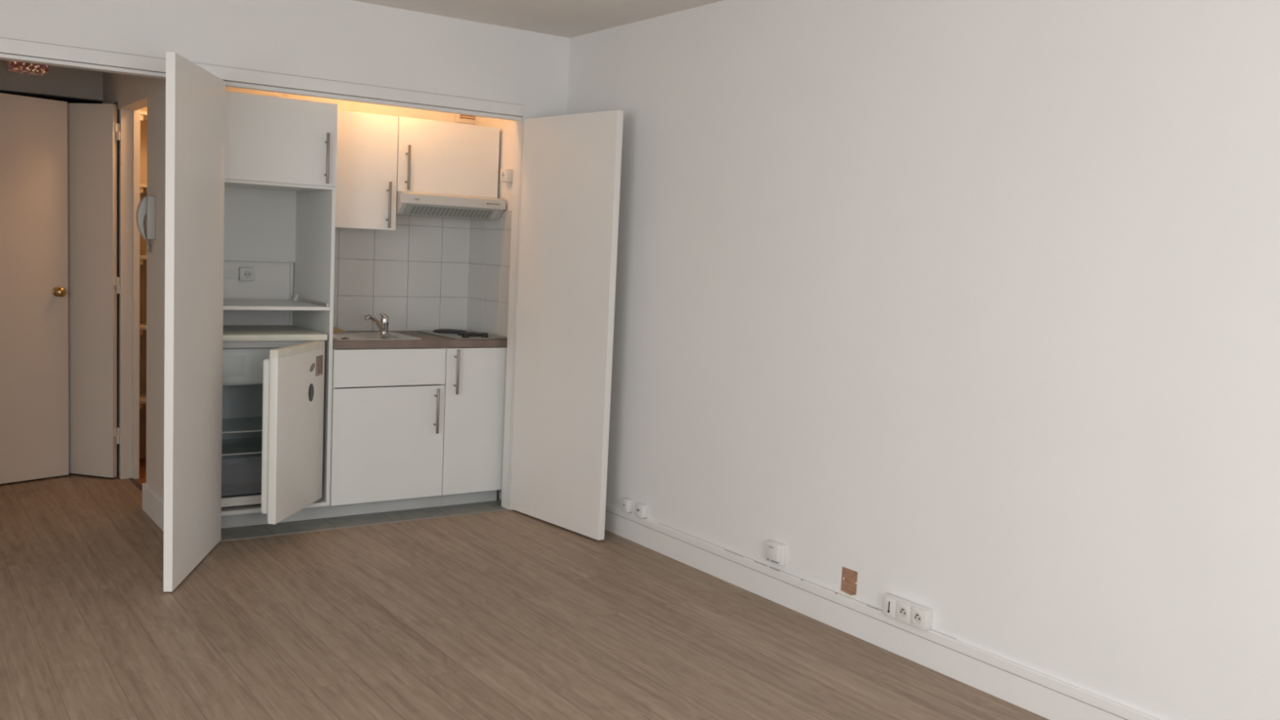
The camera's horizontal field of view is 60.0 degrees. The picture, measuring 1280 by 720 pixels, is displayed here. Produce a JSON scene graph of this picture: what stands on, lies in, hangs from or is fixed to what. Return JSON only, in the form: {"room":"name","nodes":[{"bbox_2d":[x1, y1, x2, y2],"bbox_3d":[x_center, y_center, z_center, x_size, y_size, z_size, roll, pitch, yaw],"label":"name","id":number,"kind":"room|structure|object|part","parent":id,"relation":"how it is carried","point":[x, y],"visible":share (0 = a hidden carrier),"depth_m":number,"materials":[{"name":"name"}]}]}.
{"room":"studio apartment","nodes":[
{"label":"studio apartment","id":0,"kind":"room"},
{"bbox_2d":[0,91,102,103],"bbox_3d":[-3.857,-0.651,6.740,1.300,2.420,1.140,-1,7,-35],"label":"door frame","id":1,"kind":"structure","parent":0,"point":[68,100],"depth_m":7.21,"materials":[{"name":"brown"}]},
{"bbox_2d":[0,59,102,102],"bbox_3d":[-3.532,-0.583,6.215,1.130,2.420,0.100,-1,7,-35],"label":"wall","id":2,"kind":"structure","parent":0,"point":[59,82],"depth_m":6.21,"materials":[{"name":"beige paint"}]},
{"bbox_2d":[102,71,165,499],"bbox_3d":[-2.499,-0.482,5.700,0.168,2.420,1.980,-1,7,-35],"label":"wall","id":3,"kind":"structure","parent":0,"point":[156,87],"depth_m":5.32,"materials":[{"name":"beige paint"}]},
{"bbox_2d":[66,102,120,477],"bbox_3d":[-3.173,-0.384,6.161,0.644,2.050,0.040,4,6,13],"label":"door","id":4,"kind":"structure","parent":3,"relation":"in","point":[94,132],"depth_m":6.10,"materials":[{"name":"paint"}]},
{"bbox_2d":[118,109,140,479],"bbox_3d":[-2.828,-0.367,6.133,0.094,2.075,0.085,-1,7,-35],"label":"door frame","id":5,"kind":"structure","parent":3,"relation":"attached to","point":[129,145],"depth_m":6.11,"materials":[{"name":"beige paint"}]},
{"bbox_2d":[118,95,146,110],"bbox_3d":[-2.566,-1.323,5.702,0.089,0.015,0.758,-1,7,-35],"label":"trim","id":6,"kind":"structure","parent":3,"relation":"attached to","point":[140,103],"depth_m":5.76,"materials":[{"name":"beige paint"}]},
{"bbox_2d":[128,477,142,491],"bbox_3d":[-2.643,0.706,5.919,0.024,0.005,0.758,-1,7,-35],"label":"sill","id":7,"kind":"structure","parent":3,"relation":"attached to","point":[134,481],"depth_m":6.10,"materials":[{"name":"brown wood"}]},
{"bbox_2d":[142,483,143,509],"bbox_3d":[-2.481,0.683,5.568,0.036,0.132,0.012,-1,7,-35],"label":"baseboard","id":8,"kind":"structure","parent":3,"relation":"attached to","point":[142,483],"depth_m":5.56,"materials":[{"name":"paint"}]},
{"bbox_2d":[135,195,155,253],"bbox_3d":[-2.359,-0.646,5.281,0.076,0.268,0.105,-1,7,-35],"label":"intercom","id":9,"kind":"object","parent":3,"relation":"attached to","point":[145,216],"visible":1,"depth_m":5.25,"materials":[{"name":"grey plastic"}]},
{"bbox_3d":[-2.345,-0.546,5.290,0.020,0.069,0.028,5,6,21],"label":"cord","id":10,"kind":"part","parent":9,"relation":"part of","materials":[{"name":"grey plastic"}]},
{"bbox_2d":[142,483,164,530],"bbox_3d":[-2.276,0.724,5.258,0.016,0.133,0.736,-1,7,-35],"label":"baseboard","id":11,"kind":"structure","parent":3,"relation":"attached to","point":[153,504],"depth_m":5.35,"materials":[{"name":"paint"}]},
{"bbox_2d":[163,51,225,591],"bbox_3d":[-1.834,-0.160,4.583,0.034,2.054,0.770,2,6,-7],"label":"door","id":12,"kind":"structure","parent":3,"relation":"in","point":[195,97],"depth_m":4.46,"materials":[{"name":"paint"}]},
{"bbox_2d":[139,106,146,458],"bbox_3d":[-2.427,-0.552,6.285,0.760,2.450,1.375,-1,7,-35],"label":"wall","id":13,"kind":"structure","parent":0,"point":[143,244],"depth_m":6.67,"materials":[{"name":"beige paint"}]},
{"bbox_2d":[139,391,146,408],"bbox_3d":[-2.733,0.234,6.718,0.632,0.050,0.348,-1,7,-35],"label":"closet shelf","id":14,"kind":"object","parent":13,"relation":"attached to","point":[142,394],"visible":0.16,"depth_m":6.47,"materials":[{"name":"beige paint"}]},
{"bbox_2d":[139,321,146,335],"bbox_3d":[-2.713,-0.190,6.675,0.632,0.050,0.348,-1,7,-35],"label":"closet shelf","id":15,"kind":"object","parent":13,"relation":"attached to","point":[143,325],"visible":0.16,"depth_m":6.37,"materials":[{"name":"beige paint"}]},
{"bbox_2d":[139,254,146,264],"bbox_3d":[-2.694,-0.592,6.635,0.632,0.050,0.348,-1,7,-35],"label":"closet shelf","id":16,"kind":"object","parent":13,"relation":"attached to","point":[142,257],"visible":0.09,"depth_m":6.33,"materials":[{"name":"beige paint"}]},
{"bbox_2d":[140,111,146,121],"bbox_3d":[-2.655,-1.400,6.554,0.632,0.050,0.348,-1,7,-35],"label":"closet shelf","id":17,"kind":"object","parent":13,"relation":"attached to","point":[143,114],"visible":0.12,"depth_m":6.25,"materials":[{"name":"beige paint"}]},
{"bbox_2d":[140,183,146,192],"bbox_3d":[-2.675,-0.997,6.594,0.632,0.050,0.348,-1,7,-35],"label":"closet shelf","id":18,"kind":"object","parent":13,"relation":"attached to","point":[143,186],"visible":0.13,"depth_m":6.29,"materials":[{"name":"beige paint"}]},
{"bbox_2d":[0,0,569,119],"bbox_3d":[-2.621,-0.403,4.455,5.300,2.500,0.084,-1,7,-35],"label":"wall","id":19,"kind":"structure","parent":0,"point":[348,41],"depth_m":5.08,"materials":[{"name":"paint"}]},
{"bbox_2d":[0,53,521,120],"bbox_3d":[-1.728,-1.226,4.976,2.730,0.017,0.074,-1,7,-35],"label":"trim frame","id":20,"kind":"object","parent":19,"relation":"attached to","point":[2,56],"visible":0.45,"depth_m":5.00,"materials":[{"name":"paint"}]},
{"bbox_2d":[1,37,523,105],"bbox_3d":[-1.710,-1.287,4.929,2.708,0.001,0.009,-1,7,-35],"label":"trim","id":21,"kind":"structure","parent":19,"relation":"on","point":[2,37],"depth_m":4.94,"materials":[{"name":"grey"}]},
{"bbox_2d":[501,116,524,510],"bbox_3d":[-0.665,-0.232,5.853,0.024,2.066,0.088,-1,7,-35],"label":"door frame","id":22,"kind":"structure","parent":19,"relation":"attached to","point":[519,125],"depth_m":5.84,"materials":[{"name":"paint"}]},
{"bbox_2d":[510,110,623,540],"bbox_3d":[-0.388,-0.186,5.539,0.037,2.044,0.762,-2,8,-41],"label":"door","id":23,"kind":"structure","parent":19,"relation":"in","point":[571,163],"depth_m":5.48,"materials":[{"name":"paint"}]},
{"bbox_2d":[222,86,473,325],"bbox_3d":[-1.621,-0.484,5.990,1.700,2.450,0.030,-1,7,-35],"label":"wall","id":24,"kind":"structure","parent":0,"point":[272,279],"depth_m":5.77,"materials":[{"name":"paint"}]},
{"bbox_2d":[223,266,254,280],"bbox_3d":[-2.050,-0.441,5.655,0.150,0.068,0.036,-1,7,-35],"label":"wall socket","id":25,"kind":"object","parent":24,"relation":"attached to","point":[243,273],"visible":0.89,"depth_m":5.65,"materials":[{"name":"white plastic"}]},
{"bbox_2d":[288,262,293,324],"bbox_3d":[-1.843,-0.185,5.848,0.014,0.662,0.014,-1,7,-35],"label":"conduit","id":26,"kind":"object","parent":24,"relation":"attached to","point":[291,263],"visible":0.51,"depth_m":5.82,"materials":[{"name":"white plastic"}]},
{"bbox_2d":[335,110,398,230],"bbox_3d":[-1.502,-0.974,5.734,0.397,0.580,0.397,-1,7,-35],"label":"upper cabinet","id":27,"kind":"object","parent":24,"relation":"attached to","point":[366,188],"visible":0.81,"depth_m":5.63,"materials":[{"name":"white laminate"}]},
{"bbox_3d":[-1.291,-0.796,5.691,0.014,0.235,0.047,-1,7,-35],"label":"handle","id":28,"kind":"part","parent":27,"relation":"part of","materials":[{"name":"silver metal"}]},
{"bbox_2d":[333,214,470,330],"bbox_3d":[-1.397,-0.501,6.121,0.994,0.697,0.008,-1,7,-35],"label":"tile backsplash","id":29,"kind":"structure","parent":24,"relation":"attached to","point":[415,274],"depth_m":6.18,"materials":[{"name":"tile"}]},
{"bbox_2d":[396,116,499,198],"bbox_3d":[-1.095,-1.085,6.004,0.580,0.379,0.397,-1,7,-35],"label":"upper cabinet","id":30,"kind":"object","parent":24,"relation":"attached to","point":[434,157],"visible":0.92,"depth_m":5.87,"materials":[{"name":"white plastic"}]},
{"bbox_3d":[-1.200,-0.994,5.728,0.014,0.230,0.047,-1,7,-35],"label":"handle","id":31,"kind":"part","parent":30,"relation":"part of","materials":[{"name":"silver metal"}]},
{"bbox_2d":[395,191,506,219],"bbox_3d":[-1.098,-0.836,6.009,0.604,0.115,0.440,-1,7,-35],"label":"extractor hood","id":32,"kind":"object","parent":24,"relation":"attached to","point":[407,203],"visible":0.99,"depth_m":5.84,"materials":[{"name":"white metal"}]},
{"bbox_3d":[-0.976,-0.834,5.834,0.604,0.050,0.011,-1,7,-35],"label":"panel","id":33,"kind":"part","parent":32,"relation":"part of","materials":[{"name":"white metal"}]},
{"bbox_2d":[489,210,498,219],"bbox_3d":[-0.791,-0.787,6.019,0.028,0.044,0.059,-1,7,-35],"label":"hood light","id":34,"kind":"object","parent":32,"relation":"attached to","point":[494,215],"depth_m":6.02,"materials":[{"name":"white plastic"}]},
{"bbox_2d":[454,113,475,124],"bbox_3d":[-0.987,-1.404,6.287,0.134,0.120,0.012,-1,7,-35],"label":"air vent","id":35,"kind":"object","parent":24,"relation":"in","point":[462,118],"visible":0.37,"depth_m":6.28,"materials":[{"name":"white plastic"}]},
{"bbox_2d":[473,115,515,499],"bbox_3d":[-0.773,-0.463,6.183,0.090,2.450,0.630,-1,7,-35],"label":"wall","id":36,"kind":"structure","parent":0,"point":[507,127],"depth_m":6.03,"materials":[{"name":"paint"}]},
{"bbox_2d":[466,210,511,337],"bbox_3d":[-0.818,-0.472,6.160,0.009,0.708,0.606,-1,7,-35],"label":"tile backsplash","id":37,"kind":"structure","parent":36,"relation":"attached to","point":[490,240],"depth_m":6.18,"materials":[{"name":"tile"}]},
{"bbox_2d":[500,168,512,182],"bbox_3d":[-0.722,-0.994,5.972,0.048,0.068,0.070,-1,7,-35],"label":"wall socket","id":38,"kind":"object","parent":36,"relation":"attached to","point":[506,175],"visible":1,"depth_m":5.95,"materials":[{"name":"white plastic"}]},
{"bbox_2d":[0,458,1048,719],"bbox_3d":[-1.761,1.054,3.271,5.500,0.080,9.550,-1,7,-35],"label":"floor","id":39,"kind":"structure","parent":0,"point":[508,615],"depth_m":4.03,"materials":[{"name":"laminate"}]},
{"bbox_2d":[221,90,337,515],"bbox_3d":[-1.883,-0.271,5.422,0.608,1.955,0.622,-1,7,-35],"label":"tall cabinet","id":40,"kind":"object","parent":39,"relation":"on","point":[280,153],"visible":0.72,"depth_m":5.38,"materials":[{"name":"white plastic"}]},
{"bbox_3d":[-2.034,-0.690,5.625,0.572,0.368,0.012,-1,7,-35],"label":"panel","id":41,"kind":"part","parent":40,"relation":"part of","materials":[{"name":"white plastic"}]},
{"bbox_3d":[-1.946,0.687,5.543,0.572,0.020,0.562,-1,7,-35],"label":"panel","id":42,"kind":"part","parent":40,"relation":"part of","materials":[{"name":"white laminate"}]},
{"bbox_2d":[221,324,327,524],"bbox_3d":[-1.800,0.288,5.311,0.552,0.834,0.928,-1,7,-35],"label":"refrigerator","id":43,"kind":"object","parent":40,"relation":"on","point":[273,433],"visible":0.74,"depth_m":5.22,"materials":[{"name":"grey"}]},
{"bbox_3d":[-1.809,0.668,5.329,0.466,0.042,0.016,-1,7,-35],"label":"rail","id":44,"kind":"part","parent":43,"relation":"part of","materials":[{"name":"plastic"}]},
{"bbox_3d":[-1.884,0.541,5.432,0.436,0.182,0.240,-1,7,-35],"label":"crisper drawer","id":45,"kind":"part","parent":43,"relation":"part of","materials":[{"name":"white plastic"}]},
{"bbox_2d":[222,437,262,453],"bbox_3d":[-1.925,0.423,5.486,0.444,0.005,0.380,-1,7,-35],"label":"glass shelf","id":46,"kind":"object","parent":43,"relation":"attached to","point":[229,445],"depth_m":5.45,"materials":[{"name":"white"}]},
{"bbox_2d":[222,417,262,431],"bbox_3d":[-1.920,0.317,5.476,0.444,0.005,0.380,-1,7,-35],"label":"glass shelf","id":47,"kind":"object","parent":43,"relation":"attached to","point":[228,424],"depth_m":5.44,"materials":[{"name":"white"}]},
{"bbox_2d":[222,347,278,385],"bbox_3d":[-1.900,0.009,5.438,0.444,0.174,0.407,-1,7,-35],"label":"freezer","id":48,"kind":"object","parent":43,"relation":"in","point":[241,366],"depth_m":5.22,"materials":[{"name":"white plastic"}]},
{"bbox_3d":[-1.779,-0.077,5.263,0.536,0.034,0.032,-1,7,-35],"label":"rail","id":49,"kind":"part","parent":43,"relation":"part of","materials":[{"name":"grey plastic"}]},
{"bbox_3d":[-1.595,0.335,5.159,0.038,0.747,0.545,3,6,5],"label":"door","id":50,"kind":"part","parent":43,"relation":"part of","materials":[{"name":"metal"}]},
{"bbox_2d":[308,383,314,401],"bbox_3d":[-1.554,0.154,5.245,0.006,0.086,0.060,3,6,5],"label":"magnet","id":51,"kind":"object","parent":43,"relation":"attached to","point":[311,390],"visible":1,"depth_m":5.24},
{"bbox_2d":[310,363,315,371],"bbox_3d":[-1.548,0.035,5.242,0.005,0.037,0.054,3,6,5],"label":"magnet","id":52,"kind":"object","parent":43,"relation":"attached to","point":[313,366],"visible":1,"depth_m":5.24},
{"bbox_2d":[315,355,323,376],"bbox_3d":[-1.541,0.026,5.327,0.003,0.095,0.080,3,6,5],"label":"magnet","id":53,"kind":"object","parent":43,"relation":"attached to","point":[319,359],"visible":1,"depth_m":5.32,"materials":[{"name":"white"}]},
{"bbox_2d":[222,298,329,310],"bbox_3d":[-1.899,-0.274,5.442,0.568,0.017,0.570,-1,7,-35],"label":"shelf","id":54,"kind":"object","parent":40,"relation":"attached to","point":[228,304],"depth_m":5.36,"materials":[{"name":"white plastic"}]},
{"bbox_3d":[-1.699,-1.021,5.131,0.601,0.390,0.018,-1,7,-35],"label":"door","id":55,"kind":"part","parent":40,"relation":"part of","materials":[{"name":"white plastic"}]},
{"bbox_3d":[-1.659,-0.280,5.616,0.018,1.955,0.560,-1,7,-35],"label":"panel","id":56,"kind":"part","parent":40,"relation":"part of","materials":[{"name":"white laminate"}]},
{"bbox_3d":[-1.484,-0.956,5.254,0.014,0.237,0.042,-1,7,-35],"label":"handle","id":57,"kind":"part","parent":40,"relation":"part of","materials":[{"name":"silver metal"}]},
{"bbox_2d":[221,489,497,528],"bbox_3d":[-1.439,0.749,5.666,1.575,0.080,0.016,-1,7,-35],"label":"plinth","id":58,"kind":"object","parent":39,"relation":"on","point":[314,513],"visible":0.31,"depth_m":5.68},
{"bbox_2d":[220,509,509,541],"bbox_3d":[-1.309,0.812,5.488,1.488,0.003,0.018,-1,7,-35],"label":"floor strip","id":59,"kind":"object","parent":39,"relation":"on","point":[501,509],"visible":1,"depth_m":5.44,"materials":[{"name":"silver metal"}]},
{"bbox_2d":[329,347,445,506],"bbox_3d":[-1.415,0.302,5.828,0.597,0.780,0.619,-1,7,-35],"label":"base cabinet","id":60,"kind":"object","parent":39,"relation":"on","point":[388,404],"visible":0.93,"depth_m":5.61,"materials":[{"name":"white plastic"}]},
{"bbox_3d":[-1.258,0.037,5.594,0.594,0.187,0.018,-1,7,-35],"label":"drawer","id":61,"kind":"part","parent":60,"relation":"part of","materials":[{"name":"white plastic"}]},
{"bbox_2d":[333,330,506,349],"bbox_3d":[-1.250,-0.112,5.918,0.989,0.038,0.572,-1,7,-35],"label":"countertop","id":62,"kind":"structure","parent":60,"relation":"on","point":[428,340],"depth_m":5.71,"materials":[{"name":"brown laminate"}]},
{"bbox_2d":[333,327,345,332],"bbox_3d":[-1.644,-0.161,5.906,0.134,0.022,0.070,-1,7,-35],"label":"sponge","id":63,"kind":"object","parent":62,"relation":"on","point":[335,330],"visible":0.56,"depth_m":5.89,"materials":[{"name":"brown"}]},
{"bbox_2d":[364,313,389,335],"bbox_3d":[-1.369,-0.184,5.765,0.052,0.116,0.183,5,6,23],"label":"faucet","id":64,"kind":"object","parent":62,"relation":"on","point":[383,325],"visible":1,"depth_m":5.80,"materials":[{"name":"silver metal"}]},
{"bbox_3d":[-1.378,-0.189,5.755,0.026,0.101,0.157,5,6,25],"label":"spout","id":65,"kind":"part","parent":64,"relation":"part of","materials":[{"name":"silver metal"}]},
{"bbox_3d":[-1.346,-0.227,5.817,0.051,0.037,0.028,-1,7,-35],"label":"lever","id":66,"kind":"part","parent":64,"relation":"part of","materials":[{"name":"silver metal"}]},
{"bbox_2d":[333,332,422,349],"bbox_3d":[-1.427,-0.055,5.753,0.464,0.159,0.410,-1,7,-35],"label":"sink","id":67,"kind":"object","parent":62,"relation":"in","point":[336,335],"visible":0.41,"depth_m":5.84,"materials":[{"name":"silver metal"}]},
{"bbox_2d":[417,328,507,339],"bbox_3d":[-0.969,-0.150,6.082,0.330,0.032,0.498,-1,7,-35],"label":"cooktop","id":68,"kind":"object","parent":62,"relation":"in","point":[453,334],"visible":0.98,"depth_m":5.99,"materials":[{"name":"metal"}]},
{"bbox_3d":[-0.925,-0.132,5.875,0.040,0.024,0.040,-1,7,-35],"label":"knob","id":69,"kind":"part","parent":68,"relation":"part of","materials":[{"name":"black plastic"}]},
{"bbox_3d":[-0.832,-0.134,5.941,0.040,0.024,0.040,-1,7,-35],"label":"knob","id":70,"kind":"part","parent":68,"relation":"part of","materials":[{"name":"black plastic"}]},
{"bbox_3d":[-1.052,0.262,5.728,0.014,0.234,0.049,-1,7,-35],"label":"handle","id":71,"kind":"part","parent":60,"relation":"part of","materials":[{"name":"silver metal"}]},
{"bbox_2d":[441,346,506,495],"bbox_3d":[-1.014,0.293,6.109,0.380,0.780,0.619,-1,7,-35],"label":"base cabinet","id":72,"kind":"object","parent":39,"relation":"on","point":[475,377],"visible":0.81,"depth_m":5.89,"materials":[{"name":"white laminate"}]},
{"bbox_3d":[-0.955,0.060,5.769,0.014,0.235,0.049,-1,7,-35],"label":"handle","id":73,"kind":"part","parent":72,"relation":"part of","materials":[{"name":"silver metal"}]},
{"bbox_2d":[351,0,723,38],"bbox_3d":[-0.747,-1.350,1.744,5.500,0.100,6.430,-1,7,-35],"label":"ceiling","id":74,"kind":"structure","parent":0,"point":[569,19],"depth_m":5.18,"materials":[{"name":"white paint"}]},
{"bbox_2d":[566,0,1279,719],"bbox_3d":[1.378,-0.114,3.475,0.120,2.500,6.350,-1,7,-35],"label":"wall","id":75,"kind":"structure","parent":0,"point":[968,309],"depth_m":3.71,"materials":[{"name":"paint"}]},
{"bbox_2d":[621,497,632,511],"bbox_3d":[-0.065,0.710,5.429,0.035,0.060,0.058,-1,7,-35],"label":"wall socket","id":76,"kind":"object","parent":75,"relation":"attached to","point":[626,503],"visible":1,"depth_m":5.41,"materials":[{"name":"white plastic"}]},
{"bbox_2d":[634,502,647,518],"bbox_3d":[0.005,0.723,5.330,0.036,0.062,0.062,-1,7,-35],"label":"wall socket","id":77,"kind":"object","parent":75,"relation":"attached to","point":[641,509],"visible":1,"depth_m":5.31,"materials":[{"name":"white plastic"}]},
{"bbox_2d":[764,539,786,565],"bbox_3d":[0.555,0.790,4.544,0.038,0.085,0.090,-1,7,-35],"label":"socket","id":78,"kind":"object","parent":75,"relation":"attached to","point":[775,552],"visible":1,"depth_m":4.52,"materials":[{"name":"white plastic"}]},
{"bbox_2d":[724,549,877,609],"bbox_3d":[0.641,0.877,4.435,0.001,0.003,0.960,-1,7,-35],"label":"trim","id":79,"kind":"structure","parent":75,"relation":"attached to","point":[724,549],"depth_m":4.58,"materials":[{"name":"grey paint"}]},
{"bbox_2d":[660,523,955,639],"bbox_3d":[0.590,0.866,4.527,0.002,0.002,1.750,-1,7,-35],"label":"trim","id":80,"kind":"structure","parent":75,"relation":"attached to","point":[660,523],"depth_m":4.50,"materials":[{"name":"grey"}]},
{"bbox_2d":[839,566,857,599],"bbox_3d":[0.809,0.848,4.240,0.032,0.121,0.104,-1,7,-35],"label":"cover","id":81,"kind":"object","parent":75,"relation":"attached to","point":[849,577],"visible":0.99,"depth_m":4.24,"materials":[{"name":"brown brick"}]},
{"bbox_2d":[604,502,1162,719],"bbox_3d":[1.301,1.070,3.505,0.016,0.133,6.230,-1,7,-35],"label":"baseboard","id":82,"kind":"structure","parent":75,"relation":"attached to","point":[1042,701],"depth_m":4.07,"materials":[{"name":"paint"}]},
{"bbox_2d":[882,592,933,630],"bbox_3d":[0.967,0.892,3.949,0.047,0.084,0.228,-1,7,-35],"label":"socket","id":83,"kind":"object","parent":75,"relation":"attached to","point":[908,611],"visible":1,"depth_m":3.93,"materials":[{"name":"white plastic"}]},
{"bbox_3d":[-2.977,-1.712,5.298,1.230,0.060,1.980,-1,7,-35],"label":"ceiling","id":84,"kind":"structure","parent":0,"visible":0},
{"bbox_2d":[6,60,48,75],"bbox_3d":[-2.893,-1.516,5.236,0.198,0.307,0.198,-1,7,-35],"label":"lamp","id":85,"kind":"object","parent":84,"relation":"hanging from","point":[13,66],"visible":0.16,"depth_m":5.20,"materials":[{"name":"brown"}]},
{"bbox_3d":[-3.801,-0.527,5.529,0.100,2.420,3.200,-1,7,-35],"label":"wall","id":86,"kind":"structure","parent":0,"visible":0},
{"bbox_2d":[0,93,68,484],"bbox_3d":[-3.373,-0.355,5.761,0.101,2.052,0.830,7,7,35],"label":"door","id":87,"kind":"structure","parent":86,"relation":"in","point":[34,316],"depth_m":5.94,"materials":[{"name":"paint"}]},
{"bbox_3d":[-3.158,-0.370,6.031,0.065,0.053,0.053,7,7,35],"label":"knob","id":88,"kind":"part","parent":87,"relation":"part of","materials":[{"name":"gold metal"}]}
]}

